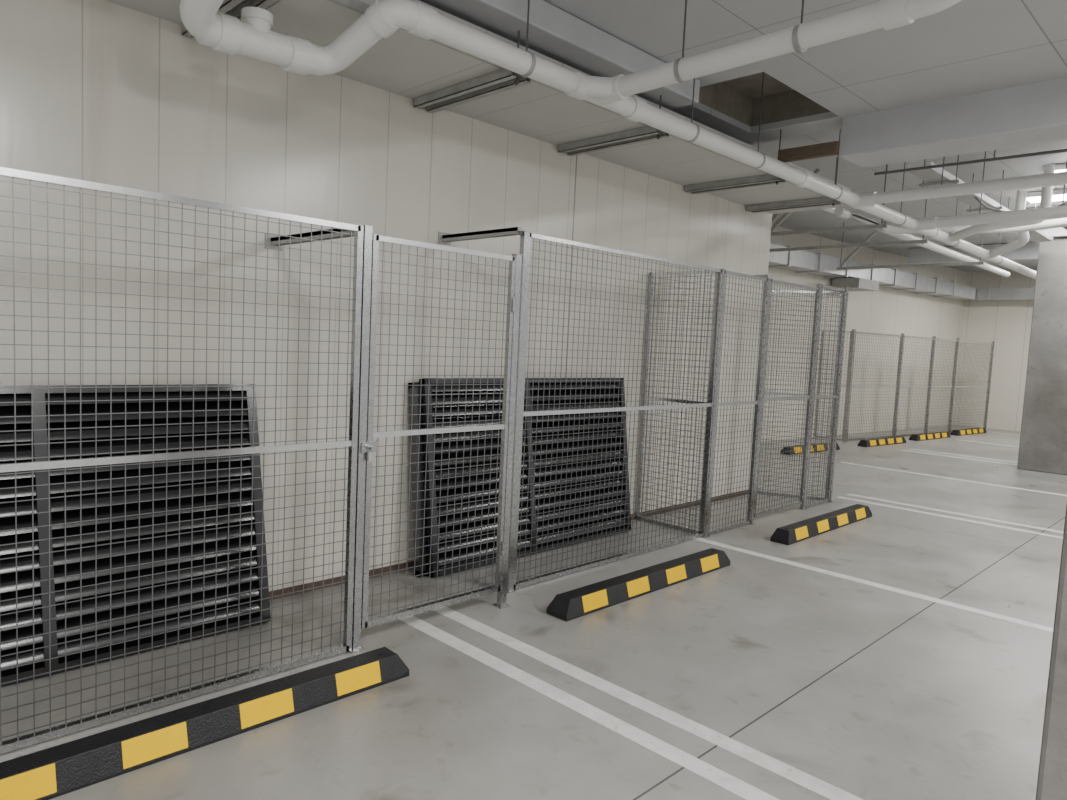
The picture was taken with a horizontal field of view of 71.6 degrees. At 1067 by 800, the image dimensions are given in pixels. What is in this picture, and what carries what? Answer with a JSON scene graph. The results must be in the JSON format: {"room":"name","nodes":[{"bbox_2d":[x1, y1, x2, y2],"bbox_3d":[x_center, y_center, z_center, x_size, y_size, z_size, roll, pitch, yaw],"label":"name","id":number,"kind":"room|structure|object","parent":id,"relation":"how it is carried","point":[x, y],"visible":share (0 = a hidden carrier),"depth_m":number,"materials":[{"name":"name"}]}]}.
{"room":"parking garage","nodes":[
{"label":"parking garage","id":0,"kind":"room"},
{"bbox_2d":[0,0,771,590],"bbox_3d":[-1.635,-0.551,4.082,11.450,3.400,0.200,-2,6,-45],"label":"wall","id":1,"kind":"structure","parent":0,"point":[98,91],"depth_m":4.30,"materials":[{"name":"white paint"}]},
{"bbox_2d":[105,0,850,213],"bbox_3d":[-1.203,-1.913,3.596,11.440,0.170,0.848,-2,6,-45],"label":"duct","id":2,"kind":"object","parent":1,"relation":"attached to","point":[404,63],"visible":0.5,"depth_m":4.57,"materials":[{"name":"metal"}]},
{"bbox_2d":[269,489,748,599],"bbox_3d":[-1.637,1.130,4.137,11.450,0.045,0.020,-2,6,-45],"label":"baseboard","id":3,"kind":"structure","parent":1,"relation":"attached to","point":[386,569],"depth_m":4.75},
{"bbox_2d":[746,157,840,212],"bbox_3d":[2.543,-2.086,7.242,0.144,0.450,0.900,-2,6,-45],"label":"hanger","id":4,"kind":"object","parent":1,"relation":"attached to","point":[823,201],"visible":0.92,"depth_m":7.19,"materials":[{"name":"metal"}]},
{"bbox_2d":[0,425,1066,799],"bbox_3d":[5.255,1.363,6.819,25.000,0.200,14.000,-2,6,-45],"label":"floor","id":5,"kind":"structure","parent":0,"point":[949,704],"depth_m":3.57,"materials":[{"name":"concrete"}]},
{"bbox_2d":[0,384,270,685],"bbox_3d":[-2.345,0.571,3.087,2.490,1.250,0.297,-2,6,-45],"label":"panel","id":6,"kind":"object","parent":5,"relation":"on","point":[22,394],"visible":0.79,"depth_m":3.50,"materials":[{"name":"black paint"}]},
{"bbox_2d":[0,647,408,799],"bbox_3d":[-1.243,1.219,2.819,1.750,0.111,0.160,-2,6,-45],"label":"wheel stop","id":7,"kind":"object","parent":5,"relation":"on","point":[49,773],"visible":1,"depth_m":2.72,"materials":[{"name":"black rubber"}]},
{"bbox_2d":[0,167,521,753],"bbox_3d":[-2.374,0.199,2.618,5.536,2.070,0.958,-2,6,-45],"label":"cage","id":8,"kind":"object","parent":5,"relation":"on","point":[362,449],"visible":1,"depth_m":3.28,"materials":[{"name":"metal"}]},
{"bbox_2d":[408,382,525,576],"bbox_3d":[-0.432,0.501,5.105,0.950,1.248,0.205,-2,6,-45],"label":"panel","id":9,"kind":"object","parent":5,"relation":"on","point":[416,389],"visible":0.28,"depth_m":4.78,"materials":[{"name":"black paint"}]},
{"bbox_2d":[419,378,630,576],"bbox_3d":[0.039,0.477,5.502,2.060,1.277,0.232,-2,6,-45],"label":"panel","id":10,"kind":"object","parent":5,"relation":"on","point":[440,381],"visible":0.8,"depth_m":5.41,"materials":[{"name":"black paint"}]},
{"bbox_2d":[399,615,779,799],"bbox_3d":[0.328,1.330,3.043,0.090,0.002,3.000,-2,6,-45],"label":"parking line","id":11,"kind":"object","parent":5,"relation":"on","point":[697,766],"visible":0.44,"depth_m":3.07,"materials":[{"name":"white paint"}]},
{"bbox_2d":[546,548,730,621],"bbox_3d":[0.752,1.156,4.797,1.750,0.111,0.160,-2,6,-45],"label":"wheel stop","id":12,"kind":"object","parent":5,"relation":"on","point":[579,602],"visible":1,"depth_m":4.60,"materials":[{"name":"black rubber"}]},
{"bbox_2d":[438,227,848,592],"bbox_3d":[1.286,-0.025,6.371,4.776,2.264,0.764,-2,6,-45],"label":"cage","id":13,"kind":"object","parent":5,"relation":"on","point":[717,318],"visible":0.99,"depth_m":6.03,"materials":[{"name":"metal"}]},
{"bbox_2d":[433,606,862,799],"bbox_3d":[1.650,1.471,2.041,0.090,0.002,6.300,-2,6,-45],"label":"parking line","id":14,"kind":"object","parent":5,"relation":"on","point":[797,776],"visible":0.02,"depth_m":3.13,"materials":[{"name":"white paint"}]},
{"bbox_2d":[781,442,839,454],"bbox_3d":[4.455,0.770,11.863,1.500,0.111,0.160,-1,6,-39],"label":"wheel stop","id":15,"kind":"object","parent":5,"relation":"on","point":[798,447],"visible":0.43,"depth_m":11.69,"materials":[{"name":"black rubber"}]},
{"bbox_2d":[770,504,871,544],"bbox_3d":[2.634,1.097,6.663,1.750,0.111,0.160,-2,6,-45],"label":"wheel stop","id":16,"kind":"object","parent":5,"relation":"on","point":[796,532],"visible":1,"depth_m":6.46,"materials":[{"name":"black rubber"}]},
{"bbox_2d":[633,517,1064,799],"bbox_3d":[2.014,1.318,4.191,16.700,0.001,0.008,-2,6,-45],"label":"joint","id":17,"kind":"object","parent":5,"relation":"on","point":[776,706],"visible":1,"depth_m":3.50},
{"bbox_2d":[693,538,1052,632],"bbox_3d":[3.510,1.412,3.885,0.090,0.002,6.300,-2,6,-45],"label":"parking line","id":18,"kind":"object","parent":5,"relation":"on","point":[963,607],"visible":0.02,"depth_m":4.99,"materials":[{"name":"white paint"}]},
{"bbox_2d":[857,436,905,446],"bbox_3d":[6.278,0.742,13.292,1.500,0.111,0.160,-1,6,-39],"label":"wheel stop","id":19,"kind":"object","parent":5,"relation":"on","point":[888,440],"visible":1,"depth_m":13.14,"materials":[{"name":"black rubber"}]},
{"bbox_2d":[814,329,994,442],"bbox_3d":[7.828,-0.304,15.235,5.861,2.034,0.648,-1,6,-37],"label":"cage","id":20,"kind":"object","parent":5,"relation":"on","point":[848,385],"visible":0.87,"depth_m":14.45,"materials":[{"name":"metal"}]},
{"bbox_2d":[909,432,949,440],"bbox_3d":[7.845,0.711,14.622,1.500,0.111,0.160,-1,6,-39],"label":"wheel stop","id":21,"kind":"object","parent":5,"relation":"on","point":[935,435],"visible":1,"depth_m":14.46,"materials":[{"name":"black rubber"}]},
{"bbox_2d":[837,496,1062,538],"bbox_3d":[5.569,1.347,5.926,0.090,0.002,6.300,-2,6,-45],"label":"parking line","id":22,"kind":"object","parent":5,"relation":"on","point":[1049,535],"visible":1,"depth_m":7.32,"materials":[{"name":"white paint"}]},
{"bbox_2d":[840,462,1066,495],"bbox_3d":[7.099,1.238,8.215,0.090,0.002,7.400,-2,6,-45],"label":"parking line","id":23,"kind":"object","parent":5,"relation":"on","point":[840,462],"visible":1,"depth_m":9.72,"materials":[{"name":"white paint"}]},
{"bbox_2d":[846,494,1062,532],"bbox_3d":[5.761,1.341,6.116,0.090,0.002,6.300,-2,6,-45],"label":"parking line","id":24,"kind":"object","parent":5,"relation":"on","point":[846,494],"visible":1,"depth_m":7.52,"materials":[{"name":"white paint"}]},
{"bbox_2d":[902,450,1015,464],"bbox_3d":[6.872,0.928,11.987,0.090,0.002,1.700,-2,6,-45],"label":"parking line","id":25,"kind":"object","parent":5,"relation":"on","point":[902,450],"visible":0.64,"depth_m":11.96,"materials":[{"name":"white paint"}]},
{"bbox_2d":[910,448,1017,462],"bbox_3d":[7.120,0.920,12.233,0.090,0.002,1.700,-2,6,-45],"label":"parking line","id":26,"kind":"object","parent":5,"relation":"on","point":[910,448],"visible":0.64,"depth_m":12.23,"materials":[{"name":"white paint"}]},
{"bbox_2d":[950,427,985,435],"bbox_3d":[9.399,0.677,15.966,1.500,0.111,0.160,-1,6,-39],"label":"wheel stop","id":27,"kind":"object","parent":5,"relation":"on","point":[969,431],"visible":1,"depth_m":15.79,"materials":[{"name":"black rubber"}]},
{"bbox_2d":[960,440,1017,446],"bbox_3d":[10.969,1.115,12.052,0.090,0.002,7.400,-2,6,-45],"label":"parking line","id":28,"kind":"object","parent":5,"relation":"on","point":[960,440],"visible":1,"depth_m":14.24,"materials":[{"name":"white paint"}]},
{"bbox_2d":[1017,238,1066,474],"bbox_3d":[7.964,-0.604,10.629,0.700,3.370,1.320,-2,6,-45],"label":"concrete column","id":29,"kind":"structure","parent":5,"relation":"on","point":[1043,435],"depth_m":10.68,"materials":[{"name":"grey concrete"}]},
{"bbox_2d":[1035,504,1066,799],"bbox_3d":[1.570,-0.194,1.535,0.600,3.390,0.595,-2,6,-45],"label":"concrete column","id":30,"kind":"structure","parent":5,"relation":"on","point":[1052,772],"depth_m":1.59,"materials":[{"name":"grey concrete"}]},
{"bbox_2d":[544,0,1066,271],"bbox_3d":[5.424,-2.277,5.964,24.200,0.400,13.200,-2,6,-45],"label":"ceiling","id":31,"kind":"structure","parent":0,"point":[967,47],"depth_m":4.79,"materials":[{"name":"concrete"}]},
{"bbox_2d":[182,0,279,37],"bbox_3d":[-1.365,-1.883,3.377,0.144,0.290,0.900,-2,6,-45],"label":"hanger","id":32,"kind":"object","parent":31,"relation":"hanging from","point":[226,6],"visible":0.43,"depth_m":3.31,"materials":[{"name":"metal"}]},
{"bbox_2d":[414,30,530,112],"bbox_3d":[-0.378,-1.914,4.355,0.144,0.290,0.900,-2,6,-45],"label":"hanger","id":33,"kind":"object","parent":31,"relation":"hanging from","point":[503,79],"visible":0.88,"depth_m":4.30,"materials":[{"name":"metal"}]},
{"bbox_2d":[419,0,699,108],"bbox_3d":[-2.007,-2.049,2.278,8.450,0.155,0.440,-2,6,-45],"label":"ceiling beam","id":34,"kind":"structure","parent":31,"relation":"attached to","point":[554,33],"depth_m":4.23,"materials":[{"name":"white concrete"}]},
{"bbox_2d":[558,95,668,155],"bbox_3d":[0.559,-1.944,5.284,0.144,0.290,0.900,-2,6,-45],"label":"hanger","id":35,"kind":"object","parent":31,"relation":"hanging from","point":[648,133],"visible":0.87,"depth_m":5.23,"materials":[{"name":"metal"}]},
{"bbox_2d":[179,0,1066,278],"bbox_3d":[5.484,-1.872,5.853,13.889,0.983,6.890,-2,6,-45],"label":"drain pipe","id":36,"kind":"object","parent":31,"relation":"attached to","point":[252,36],"visible":0.94,"depth_m":3.82,"materials":[{"name":"white plastic"}]},
{"bbox_2d":[685,129,784,193],"bbox_3d":[1.755,-2.061,6.460,0.144,0.450,0.900,-2,6,-45],"label":"hanger","id":37,"kind":"object","parent":31,"relation":"hanging from","point":[768,179],"visible":0.94,"depth_m":6.41,"materials":[{"name":"metal"}]},
{"bbox_2d":[778,141,838,162],"bbox_3d":[2.208,-1.996,5.963,0.040,0.100,0.490,-2,6,-45],"label":"batten","id":38,"kind":"object","parent":31,"relation":"attached to","point":[826,149],"visible":0.86,"depth_m":5.94,"materials":[{"name":"brown wood"}]},
{"bbox_2d":[771,164,886,235],"bbox_3d":[3.269,-2.286,8.421,0.040,0.770,1.500,-2,6,-45],"label":"hanger","id":39,"kind":"object","parent":31,"relation":"hanging from","point":[875,226],"visible":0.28,"depth_m":8.36,"materials":[{"name":"metal"}]},
{"bbox_2d":[770,186,927,251],"bbox_3d":[3.911,-2.351,9.618,0.040,0.770,2.300,-2,6,-45],"label":"hanger","id":40,"kind":"object","parent":31,"relation":"hanging from","point":[785,215],"visible":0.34,"depth_m":9.53,"materials":[{"name":"metal"}]},
{"bbox_2d":[768,237,975,299],"bbox_3d":[5.580,-2.513,13.470,11.945,0.900,0.528,-1,6,-40],"label":"air duct","id":41,"kind":"object","parent":31,"relation":"hanging from","point":[800,261],"visible":0.5,"depth_m":13.73,"materials":[{"name":"metal"}]},
{"bbox_2d":[837,221,983,269],"bbox_3d":[5.685,-2.396,11.237,0.040,0.770,2.100,-2,6,-45],"label":"hanger","id":42,"kind":"object","parent":31,"relation":"hanging from","point":[874,232],"visible":0.74,"depth_m":11.45,"materials":[{"name":"metal"}]},
{"bbox_2d":[839,77,1066,167],"bbox_3d":[5.572,-1.821,2.896,0.430,0.590,8.580,-2,6,-45],"label":"ceiling beam","id":43,"kind":"structure","parent":31,"relation":"attached to","point":[1033,113],"depth_m":5.23,"materials":[{"name":"white concrete"}]},
{"bbox_2d":[874,149,1066,174],"bbox_3d":[4.912,-1.972,4.359,0.024,0.582,5.600,-2,6,-45],"label":"conduit","id":44,"kind":"object","parent":31,"relation":"attached to","point":[1059,150],"visible":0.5,"depth_m":5.81,"materials":[{"name":"grey metal"}]},
{"bbox_2d":[908,242,1038,263],"bbox_3d":[11.414,-2.306,10.577,0.400,0.290,11.300,-2,6,-45],"label":"ceiling beam","id":45,"kind":"structure","parent":31,"relation":"attached to","point":[1028,252],"depth_m":13.68,"materials":[{"name":"white concrete"}]},
{"bbox_2d":[907,155,1066,241],"bbox_3d":[5.715,-2.269,8.370,5.200,0.568,1.211,-2,6,-45],"label":"cable tray","id":46,"kind":"object","parent":31,"relation":"attached to","point":[933,176],"visible":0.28,"depth_m":7.92,"materials":[{"name":"metal"}]},
{"bbox_2d":[973,287,1034,301],"bbox_3d":[13.286,-2.109,14.520,0.440,0.290,8.200,-2,6,-45],"label":"air duct","id":47,"kind":"object","parent":31,"relation":"hanging from","point":[990,294],"visible":0.61,"depth_m":16.84,"materials":[{"name":"metal"}]},
{"bbox_2d":[1026,192,1040,202],"bbox_3d":[6.202,-2.541,9.139,0.688,0.079,0.222,-2,6,-45],"label":"light","id":48,"kind":"object","parent":31,"relation":"attached to","point":[1034,197],"depth_m":9.22,"materials":[{"name":"white plastic"}]},
{"bbox_2d":[1042,164,1065,172],"bbox_3d":[5.930,-2.442,7.721,0.250,0.079,1.000,-2,6,-45],"label":"light","id":49,"kind":"object","parent":31,"relation":"attached to","point":[1060,167],"visible":0.2,"depth_m":7.88,"materials":[{"name":"white plastic"}]},
{"bbox_2d":[1052,189,1066,200],"bbox_3d":[6.377,-2.519,8.962,0.691,0.079,0.248,-2,6,-45],"label":"light","id":50,"kind":"object","parent":31,"relation":"attached to","point":[1057,195],"depth_m":9.04,"materials":[{"name":"white plastic"}]},
{"bbox_2d":[760,225,966,440],"bbox_3d":[5.418,-1.156,13.996,12.621,3.700,0.199,-1,6,-40],"label":"wall","id":51,"kind":"structure","parent":0,"point":[886,310],"depth_m":15.09,"materials":[{"name":"white paint"}]},
{"bbox_2d":[953,270,1036,431],"bbox_3d":[14.389,-0.737,14.019,0.200,3.700,11.700,-2,6,-45],"label":"wall","id":52,"kind":"structure","parent":0,"point":[1006,323],"depth_m":17.39,"materials":[{"name":"white paint"}]},
{"bbox_2d":[1036,217,1066,243],"bbox_3d":[10.570,-2.128,7.953,0.900,0.310,8.750,-2,6,-45],"label":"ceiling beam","id":53,"kind":"structure","parent":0,"point":[1060,232],"depth_m":10.49,"materials":[{"name":"white concrete"}]}
]}

